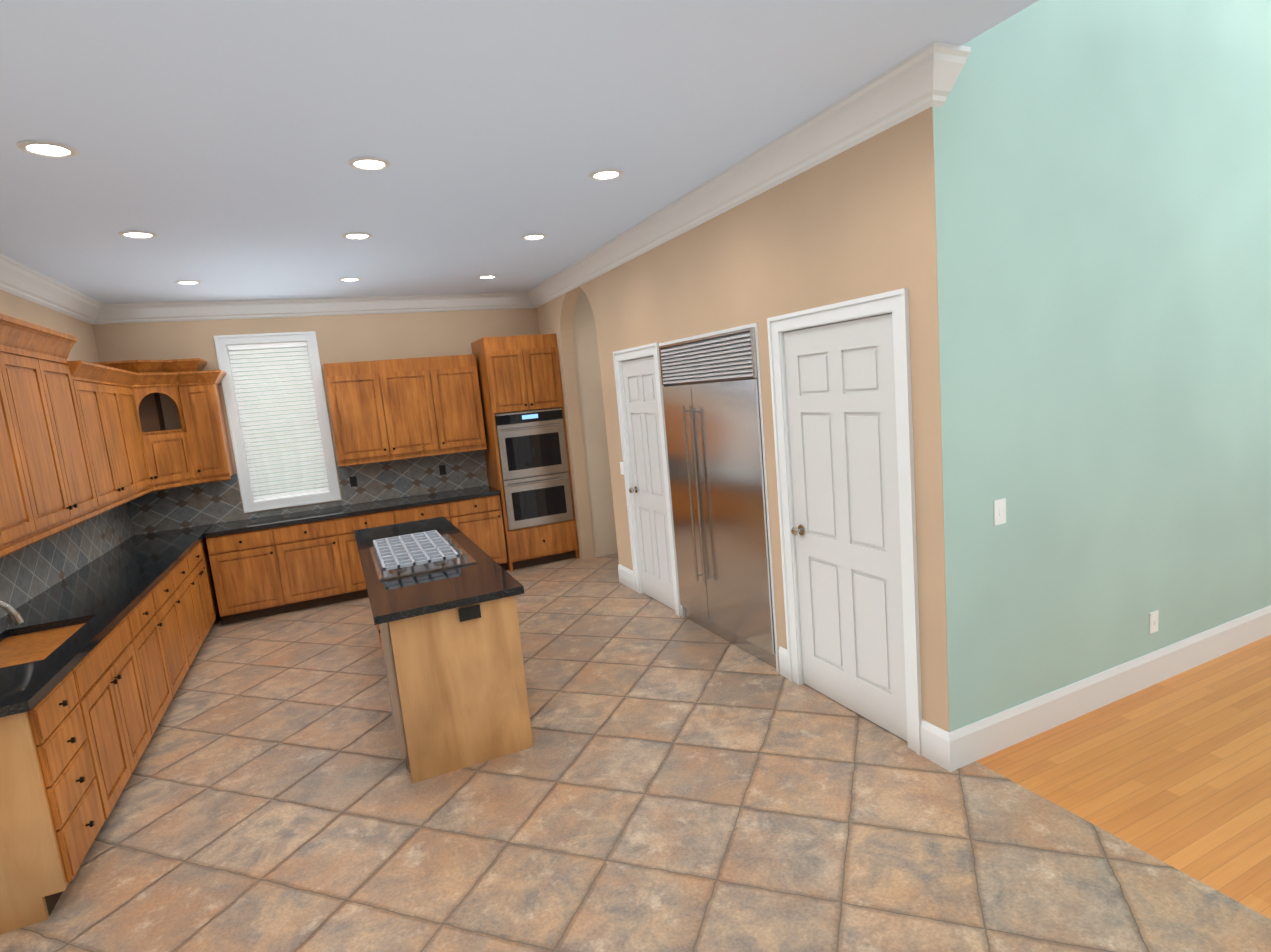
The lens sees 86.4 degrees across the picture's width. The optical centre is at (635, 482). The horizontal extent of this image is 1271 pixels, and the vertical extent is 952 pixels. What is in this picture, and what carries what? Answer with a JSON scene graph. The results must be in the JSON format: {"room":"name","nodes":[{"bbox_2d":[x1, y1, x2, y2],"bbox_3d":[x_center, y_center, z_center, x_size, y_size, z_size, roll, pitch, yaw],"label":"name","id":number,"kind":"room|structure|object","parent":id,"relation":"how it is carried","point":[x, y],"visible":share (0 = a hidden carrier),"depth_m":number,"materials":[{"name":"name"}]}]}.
{"room":"kitchen","nodes":[
{"label":"kitchen","id":0,"kind":"room"},
{"bbox_2d":[0,290,99,364],"bbox_3d":[-2.792,0.402,1.537,0.200,3.100,11.300,-9,9,-23],"label":"wall","id":1,"kind":"structure","parent":0,"point":[84,347],"depth_m":5.47,"materials":[{"name":"beige paint"}]},
{"bbox_2d":[0,313,99,557],"bbox_3d":[-3.415,-0.249,3.510,0.417,1.208,2.290,-9,9,-23],"label":"upper cabinet","id":2,"kind":"object","parent":1,"relation":"attached to","point":[47,488],"visible":1,"depth_m":3.90,"materials":[{"name":"brown wood"}]},
{"bbox_2d":[0,253,107,324],"bbox_3d":[-2.726,-1.060,1.309,0.145,0.165,11.100,-9,9,-23],"label":"crown molding","id":3,"kind":"structure","parent":1,"relation":"attached to","point":[16,278],"depth_m":5.13,"materials":[{"name":"white wood"}]},
{"bbox_2d":[0,501,135,618],"bbox_3d":[-3.949,0.487,4.460,0.006,0.478,4.659,-9,9,-23],"label":"tile backsplash","id":4,"kind":"structure","parent":1,"relation":"attached to","point":[29,572],"depth_m":4.81,"materials":[{"name":"tile"}]},
{"bbox_2d":[66,361,141,513],"bbox_3d":[-4.141,-0.339,5.045,0.349,1.020,1.099,-9,9,-23],"label":"upper cabinet","id":5,"kind":"object","parent":1,"relation":"attached to","point":[98,389],"depth_m":5.06,"materials":[{"name":"brown wood"}]},
{"bbox_2d":[118,370,153,493],"bbox_3d":[-4.436,-0.404,5.694,0.349,1.020,0.580,-9,9,-23],"label":"upper cabinet","id":6,"kind":"object","parent":1,"relation":"attached to","point":[135,448],"depth_m":5.88,"materials":[{"name":"brown wood"}]},
{"bbox_2d":[142,414,165,429],"bbox_3d":[-4.718,-0.657,6.333,0.417,0.410,0.417,-9,9,-23],"label":"upper cabinet","id":7,"kind":"object","parent":1,"relation":"attached to","point":[149,421],"depth_m":6.36,"materials":[{"name":"brown wood"}]},
{"bbox_2d":[134,382,181,413],"bbox_3d":[-4.374,-0.755,6.185,0.278,0.237,0.278,-9,9,-23],"label":"upper cabinet","id":8,"kind":"object","parent":1,"relation":"attached to","point":[149,402],"depth_m":6.30,"materials":[{"name":"brown wood"}]},
{"bbox_2d":[142,430,197,489],"bbox_3d":[-4.528,-0.218,6.338,0.644,0.490,0.644,-9,9,-23],"label":"upper cabinet","id":9,"kind":"object","parent":1,"relation":"attached to","point":[171,457],"depth_m":6.26,"materials":[{"name":"brown wood"}]},
{"bbox_2d":[92,308,538,612],"bbox_3d":[-2.495,-0.497,7.676,5.880,3.100,0.150,-9,9,-23],"label":"wall","id":10,"kind":"structure","parent":0,"point":[358,338],"depth_m":7.19,"materials":[{"name":"beige paint"}]},
{"bbox_2d":[174,370,233,481],"bbox_3d":[-4.195,-0.557,6.618,0.288,1.020,0.349,-9,9,-23],"label":"upper cabinet","id":11,"kind":"object","parent":10,"relation":"attached to","point":[200,395],"depth_m":6.47,"materials":[{"name":"brown wood"}]},
{"bbox_2d":[214,331,340,512],"bbox_3d":[-3.716,-0.643,7.091,0.920,1.790,0.177,-9,9,-23],"label":"window","id":12,"kind":"structure","parent":10,"relation":"in","point":[222,342],"depth_m":7.01,"materials":[{"name":"white wood"}]},
{"bbox_2d":[228,342,329,501],"bbox_3d":[-3.709,-0.641,7.076,0.720,1.596,0.050,-9,9,-23],"label":"window blinds","id":13,"kind":"object","parent":12,"relation":"attached to","point":[262,346],"visible":0.88,"depth_m":7.07,"materials":[{"name":"white plastic"}]},
{"bbox_2d":[131,449,487,534],"bbox_3d":[-3.321,0.031,7.267,3.448,0.478,0.005,-9,9,-23],"label":"tile backsplash","id":14,"kind":"structure","parent":10,"relation":"attached to","point":[208,503],"depth_m":7.34,"materials":[{"name":"tile"}]},
{"bbox_2d":[349,476,357,486],"bbox_3d":[-3.070,-0.011,7.371,0.070,0.110,0.004,-9,9,-23],"label":"outlet","id":15,"kind":"object","parent":14,"relation":"attached to","point":[353,479],"depth_m":7.37,"materials":[{"name":"black plastic"}]},
{"bbox_2d":[439,465,445,474],"bbox_3d":[-2.208,-0.144,7.750,0.070,0.110,0.004,-9,9,-23],"label":"outlet","id":16,"kind":"object","parent":14,"relation":"attached to","point":[442,469],"depth_m":7.75,"materials":[{"name":"black plastic"}]},
{"bbox_2d":[104,292,527,323],"bbox_3d":[-3.105,-1.848,7.100,3.990,0.165,0.145,-9,9,-23],"label":"crown molding","id":17,"kind":"structure","parent":10,"relation":"attached to","point":[118,313],"depth_m":6.96,"materials":[{"name":"white"}]},
{"bbox_2d":[323,357,446,465],"bbox_3d":[-2.687,-0.789,7.282,1.089,1.020,0.349,-9,9,-23],"label":"upper cabinet","id":18,"kind":"object","parent":10,"relation":"attached to","point":[389,410],"depth_m":7.12,"materials":[{"name":"brown wood"}]},
{"bbox_2d":[435,354,485,453],"bbox_3d":[-2.045,-0.887,7.564,0.575,1.020,0.349,-9,9,-23],"label":"upper cabinet","id":19,"kind":"object","parent":10,"relation":"attached to","point":[459,391],"depth_m":7.44,"materials":[{"name":"brown wood"}]},
{"bbox_2d":[0,0,1038,303],"bbox_3d":[1.404,-2.642,3.139,9.930,1.700,11.300,-9,9,-23],"label":"ceiling","id":20,"kind":"structure","parent":0,"point":[218,144],"depth_m":2.88,"materials":[{"name":"white paint"}]},
{"bbox_2d":[16,140,78,157],"bbox_3d":[-2.429,-1.377,2.802,0.200,0.007,0.200,-9,9,-23],"label":"recessed light","id":21,"kind":"object","parent":20,"relation":"in","point":[47,148],"visible":1,"depth_m":2.80,"materials":[{"name":"white"}]},
{"bbox_2d":[118,231,157,238],"bbox_3d":[-3.035,-1.511,4.135,0.200,0.007,0.200,-9,9,-23],"label":"recessed light","id":22,"kind":"object","parent":20,"relation":"in","point":[138,234],"visible":1,"depth_m":4.13,"materials":[{"name":"white glass"}]},
{"bbox_2d":[174,280,202,284],"bbox_3d":[-3.716,-1.661,5.630,0.200,0.007,0.200,-9,9,-23],"label":"recessed light","id":23,"kind":"object","parent":20,"relation":"in","point":[187,282],"visible":0.92,"depth_m":5.62,"materials":[{"name":"white"}]},
{"bbox_2d":[338,278,361,281],"bbox_3d":[-2.582,-1.835,6.128,0.200,0.007,0.200,-9,9,-23],"label":"recessed light","id":24,"kind":"object","parent":20,"relation":"in","point":[349,279],"visible":0.98,"depth_m":6.13,"materials":[{"name":"white"}]},
{"bbox_2d":[342,232,372,238],"bbox_3d":[-1.902,-1.685,4.633,0.200,0.007,0.200,-9,9,-23],"label":"recessed light","id":25,"kind":"object","parent":20,"relation":"in","point":[357,235],"visible":1,"depth_m":4.63,"materials":[{"name":"white"}]},
{"bbox_2d":[348,157,390,170],"bbox_3d":[-1.296,-1.550,3.300,0.200,0.007,0.200,-9,9,-23],"label":"recessed light","id":26,"kind":"object","parent":20,"relation":"in","point":[369,163],"visible":1,"depth_m":3.30,"materials":[{"name":"white"}]},
{"bbox_2d":[477,275,497,278],"bbox_3d":[-1.449,-2.009,6.626,0.200,0.007,0.200,-9,9,-23],"label":"recessed light","id":27,"kind":"object","parent":20,"relation":"in","point":[487,277],"visible":0.96,"depth_m":6.62,"materials":[{"name":"white glass"}]},
{"bbox_2d":[521,234,546,239],"bbox_3d":[-0.769,-1.858,5.131,0.200,0.007,0.200,-9,9,-23],"label":"recessed light","id":28,"kind":"object","parent":20,"relation":"in","point":[533,236],"visible":1,"depth_m":5.13,"materials":[{"name":"white glass"}]},
{"bbox_2d":[589,169,623,179],"bbox_3d":[-0.163,-1.724,3.798,0.200,0.007,0.200,-9,9,-23],"label":"recessed light","id":29,"kind":"object","parent":20,"relation":"in","point":[606,174],"visible":1,"depth_m":3.79,"materials":[{"name":"white"}]},
{"bbox_2d":[573,290,617,556],"bbox_3d":[-0.076,-0.752,7.918,1.230,3.100,0.100,-9,9,-23],"label":"wall","id":30,"kind":"structure","parent":0,"point":[586,352],"depth_m":7.68,"materials":[{"name":"beige paint"}]},
{"bbox_2d":[0,553,1270,951],"bbox_3d":[-0.073,1.584,2.892,5.880,0.100,11.300,-9,9,-23],"label":"floor","id":31,"kind":"structure","parent":0,"point":[670,781],"depth_m":3.00,"materials":[{"name":"brown tile"}]},
{"bbox_2d":[0,656,114,934],"bbox_3d":[-2.739,1.339,2.831,0.660,0.880,0.553,-9,9,-23],"label":"base cabinet","id":32,"kind":"object","parent":31,"relation":"on","point":[56,793],"depth_m":2.73,"materials":[{"name":"brown wood"}]},
{"bbox_2d":[0,524,212,719],"bbox_3d":[-3.617,0.699,4.614,0.668,0.040,4.687,-9,9,-23],"label":"countertop","id":33,"kind":"structure","parent":32,"relation":"on","point":[100,592],"depth_m":4.10,"materials":[{"name":"black stone"}]},
{"bbox_2d":[0,600,24,624],"bbox_3d":[-3.226,0.680,3.399,0.309,0.265,0.264,-9,9,-23],"label":"sink faucet","id":34,"kind":"object","parent":33,"relation":"on","point":[16,617],"visible":1,"depth_m":3.34,"materials":[{"name":"silver metal"}]},
{"bbox_2d":[0,620,87,667],"bbox_3d":[-3.040,0.941,3.397,0.424,0.224,0.804,-9,9,-23],"label":"cutting board","id":35,"kind":"object","parent":33,"relation":"in","point":[34,644],"depth_m":3.52,"materials":[{"name":"brown wood"}]},
{"bbox_2d":[84,608,155,803],"bbox_3d":[-3.030,1.274,3.470,0.660,0.880,0.983,-9,9,-23],"label":"base cabinet","id":36,"kind":"object","parent":31,"relation":"on","point":[98,656],"depth_m":3.61,"materials":[{"name":"brown wood"}]},
{"bbox_2d":[132,584,175,727],"bbox_3d":[-3.330,1.208,4.130,0.660,0.880,0.726,-9,9,-23],"label":"base cabinet","id":37,"kind":"object","parent":31,"relation":"on","point":[149,618],"depth_m":4.36,"materials":[{"name":"brown wood"}]},
{"bbox_2d":[156,564,191,691],"bbox_3d":[-3.578,1.153,4.674,0.660,0.880,0.726,-9,9,-23],"label":"base cabinet","id":38,"kind":"object","parent":31,"relation":"on","point":[168,587],"depth_m":4.92,"materials":[{"name":"brown wood"}]},
{"bbox_2d":[176,552,203,661],"bbox_3d":[-3.825,1.098,5.218,0.660,0.880,0.726,-9,9,-23],"label":"base cabinet","id":39,"kind":"object","parent":31,"relation":"on","point":[184,573],"depth_m":5.47,"materials":[{"name":"brown wood"}]},
{"bbox_2d":[192,540,215,639],"bbox_3d":[-4.088,1.040,5.794,0.660,0.880,0.798,-9,9,-23],"label":"base cabinet","id":40,"kind":"object","parent":31,"relation":"on","point":[199,557],"depth_m":6.06,"materials":[{"name":"brown wood"}]},
{"bbox_2d":[204,536,218,615],"bbox_3d":[-4.387,0.974,6.452,0.660,0.880,0.770,-9,9,-23],"label":"base cabinet","id":41,"kind":"object","parent":31,"relation":"on","point":[205,544],"depth_m":6.54,"materials":[{"name":"brown wood"}]},
{"bbox_2d":[204,485,507,624],"bbox_3d":[-2.836,0.707,7.200,2.788,0.920,0.647,-9,9,-23],"label":"base cabinet","id":42,"kind":"object","parent":31,"relation":"on","point":[266,566],"visible":0.67,"depth_m":6.74,"materials":[{"name":"brown wood"}]},
{"bbox_2d":[374,624,381,649],"bbox_3d":[-1.493,0.940,4.840,0.642,0.880,1.066,-9,9,-23],"label":"base cabinet","id":43,"kind":"object","parent":31,"relation":"on","point":[374,624],"depth_m":5.12,"materials":[{"name":"brown wood"}]},
{"bbox_2d":[378,600,509,735],"bbox_3d":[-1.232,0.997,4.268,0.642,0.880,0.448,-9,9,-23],"label":"base cabinet","id":44,"kind":"object","parent":31,"relation":"on","point":[463,694],"depth_m":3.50,"materials":[{"name":"brown wood"}]},
{"bbox_2d":[379,622,410,772],"bbox_3d":[-1.066,1.054,3.838,0.630,0.851,0.472,-9,9,-23],"label":"ice maker","id":45,"kind":"object","parent":44,"relation":"in","point":[388,654],"visible":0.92,"depth_m":3.51,"materials":[{"name":"silver metal"}]},
{"bbox_2d":[354,516,523,623],"bbox_3d":[-1.490,0.497,4.670,0.750,0.040,2.710,-9,9,-23],"label":"countertop","id":46,"kind":"structure","parent":44,"relation":"on","point":[401,598],"depth_m":3.79,"materials":[{"name":"black stone"}]},
{"bbox_2d":[369,530,476,580],"bbox_3d":[-1.459,0.457,4.548,0.570,0.066,1.050,-9,9,-23],"label":"gas cooktop","id":47,"kind":"object","parent":46,"relation":"in","point":[411,554],"visible":1,"depth_m":4.32,"materials":[{"name":"silver metal"}]},
{"bbox_2d":[458,604,480,621],"bbox_3d":[-0.858,0.676,3.507,0.110,0.070,0.008,-9,9,-23],"label":"outlet","id":48,"kind":"object","parent":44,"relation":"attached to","point":[470,613],"visible":1,"depth_m":3.50,"materials":[{"name":"black plastic"}]},
{"bbox_2d":[471,334,578,571],"bbox_3d":[-1.256,-0.356,7.789,0.817,2.568,0.687,-9,9,-23],"label":"tall cabinet","id":49,"kind":"object","parent":31,"relation":"on","point":[520,373],"visible":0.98,"depth_m":7.47,"materials":[{"name":"brown wood"}]},
{"bbox_2d":[495,408,572,529],"bbox_3d":[-1.220,-0.180,7.768,0.749,1.272,0.668,-9,9,-23],"label":"double oven","id":50,"kind":"object","parent":49,"relation":"in","point":[534,464],"visible":0.98,"depth_m":7.51,"materials":[{"name":"silver metal"}]},
{"bbox_2d":[659,323,778,671],"bbox_3d":[0.796,0.035,4.941,0.676,2.225,1.319,-9,9,-23],"label":"built-in refrigerator","id":51,"kind":"object","parent":31,"relation":"on","point":[713,428],"depth_m":4.69,"materials":[{"name":"silver metal"}]},
{"bbox_2d":[537,106,949,731],"bbox_3d":[0.214,-0.453,5.631,0.150,3.100,5.800,-9,9,-23],"label":"wall","id":52,"kind":"structure","parent":0,"point":[857,220],"depth_m":3.63,"materials":[{"name":"beige paint"}]},
{"bbox_2d":[620,462,623,474],"bbox_3d":[-0.126,-0.134,6.314,0.010,0.118,0.075,-9,9,-23],"label":"light switch","id":53,"kind":"object","parent":52,"relation":"attached to","point":[621,468],"visible":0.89,"depth_m":6.31,"materials":[{"name":"white plastic"}]},
{"bbox_2d":[618,564,634,590],"bbox_3d":[-0.081,0.918,6.573,0.016,0.185,0.400,-9,9,-23],"label":"baseboard","id":54,"kind":"structure","parent":52,"relation":"attached to","point":[626,577],"depth_m":6.57,"materials":[{"name":"white wood"}]},
{"bbox_2d":[613,342,681,616],"bbox_3d":[0.159,-0.044,5.873,0.178,2.234,0.888,-9,9,-23],"label":"door frame","id":55,"kind":"structure","parent":52,"relation":"attached to","point":[638,352],"depth_m":5.88,"materials":[{"name":"white wood"}]},
{"bbox_2d":[622,356,674,609],"bbox_3d":[0.103,0.010,5.847,0.108,2.130,0.704,-9,9,-23],"label":"hall door","id":56,"kind":"structure","parent":52,"relation":"in","point":[648,488],"depth_m":5.86,"materials":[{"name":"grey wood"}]},
{"bbox_2d":[524,41,970,307],"bbox_3d":[-0.013,-1.875,5.304,0.165,0.165,5.945,-9,9,-23],"label":"crown molding","id":57,"kind":"structure","parent":52,"relation":"attached to","point":[916,83],"depth_m":3.45,"materials":[{"name":"white wood"}]},
{"bbox_2d":[767,288,921,754],"bbox_3d":[1.161,0.178,3.671,0.178,2.234,1.038,-9,9,-23],"label":"door frame","id":58,"kind":"structure","parent":52,"relation":"attached to","point":[895,303],"depth_m":3.32,"materials":[{"name":"white wood"}]},
{"bbox_2d":[783,314,907,741],"bbox_3d":[1.105,0.231,3.645,0.108,2.130,0.854,-9,9,-23],"label":"pantry door","id":59,"kind":"structure","parent":52,"relation":"in","point":[840,385],"depth_m":3.61,"materials":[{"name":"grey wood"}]},
{"bbox_2d":[933,0,1270,731],"bbox_3d":[3.633,-1.341,3.980,5.280,4.700,0.150,-9,9,-23],"label":"wall","id":60,"kind":"structure","parent":0,"point":[1103,196],"depth_m":3.36,"materials":[{"name":"green paint"}]},
{"bbox_2d":[994,498,1005,525],"bbox_3d":[1.704,0.137,3.162,0.075,0.118,0.010,-9,9,-23],"label":"light switch","id":61,"kind":"object","parent":60,"relation":"attached to","point":[999,511],"visible":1,"depth_m":3.16,"materials":[{"name":"white plastic"}]},
{"bbox_2d":[938,605,1270,771],"bbox_3d":[3.205,0.994,3.929,3.846,0.185,0.016,-9,9,-23],"label":"baseboard","id":62,"kind":"structure","parent":60,"relation":"attached to","point":[967,744],"depth_m":3.58,"materials":[{"name":"white wood"}]},
{"bbox_2d":[1149,610,1158,633],"bbox_3d":[2.884,0.776,3.763,0.075,0.118,0.010,-9,9,-23],"label":"outlet","id":63,"kind":"object","parent":60,"relation":"attached to","point":[1153,621],"visible":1,"depth_m":3.76,"materials":[{"name":"white plastic"}]},
{"bbox_2d":[976,635,1270,918],"bbox_3d":[6.968,0.705,4.572,10.930,0.100,8.700,-9,9,-23],"label":"floor","id":64,"kind":"structure","parent":0,"point":[1174,771],"depth_m":3.06,"materials":[{"name":"brown wood"}]},
{"label":"outside","id":65,"kind":"structure","parent":0,"visible":0},
{"bbox_2d":[235,347,324,495],"bbox_3d":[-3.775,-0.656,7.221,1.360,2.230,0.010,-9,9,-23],"label":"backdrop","id":66,"kind":"structure","parent":65,"point":[281,426],"depth_m":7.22,"materials":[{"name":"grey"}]}
]}

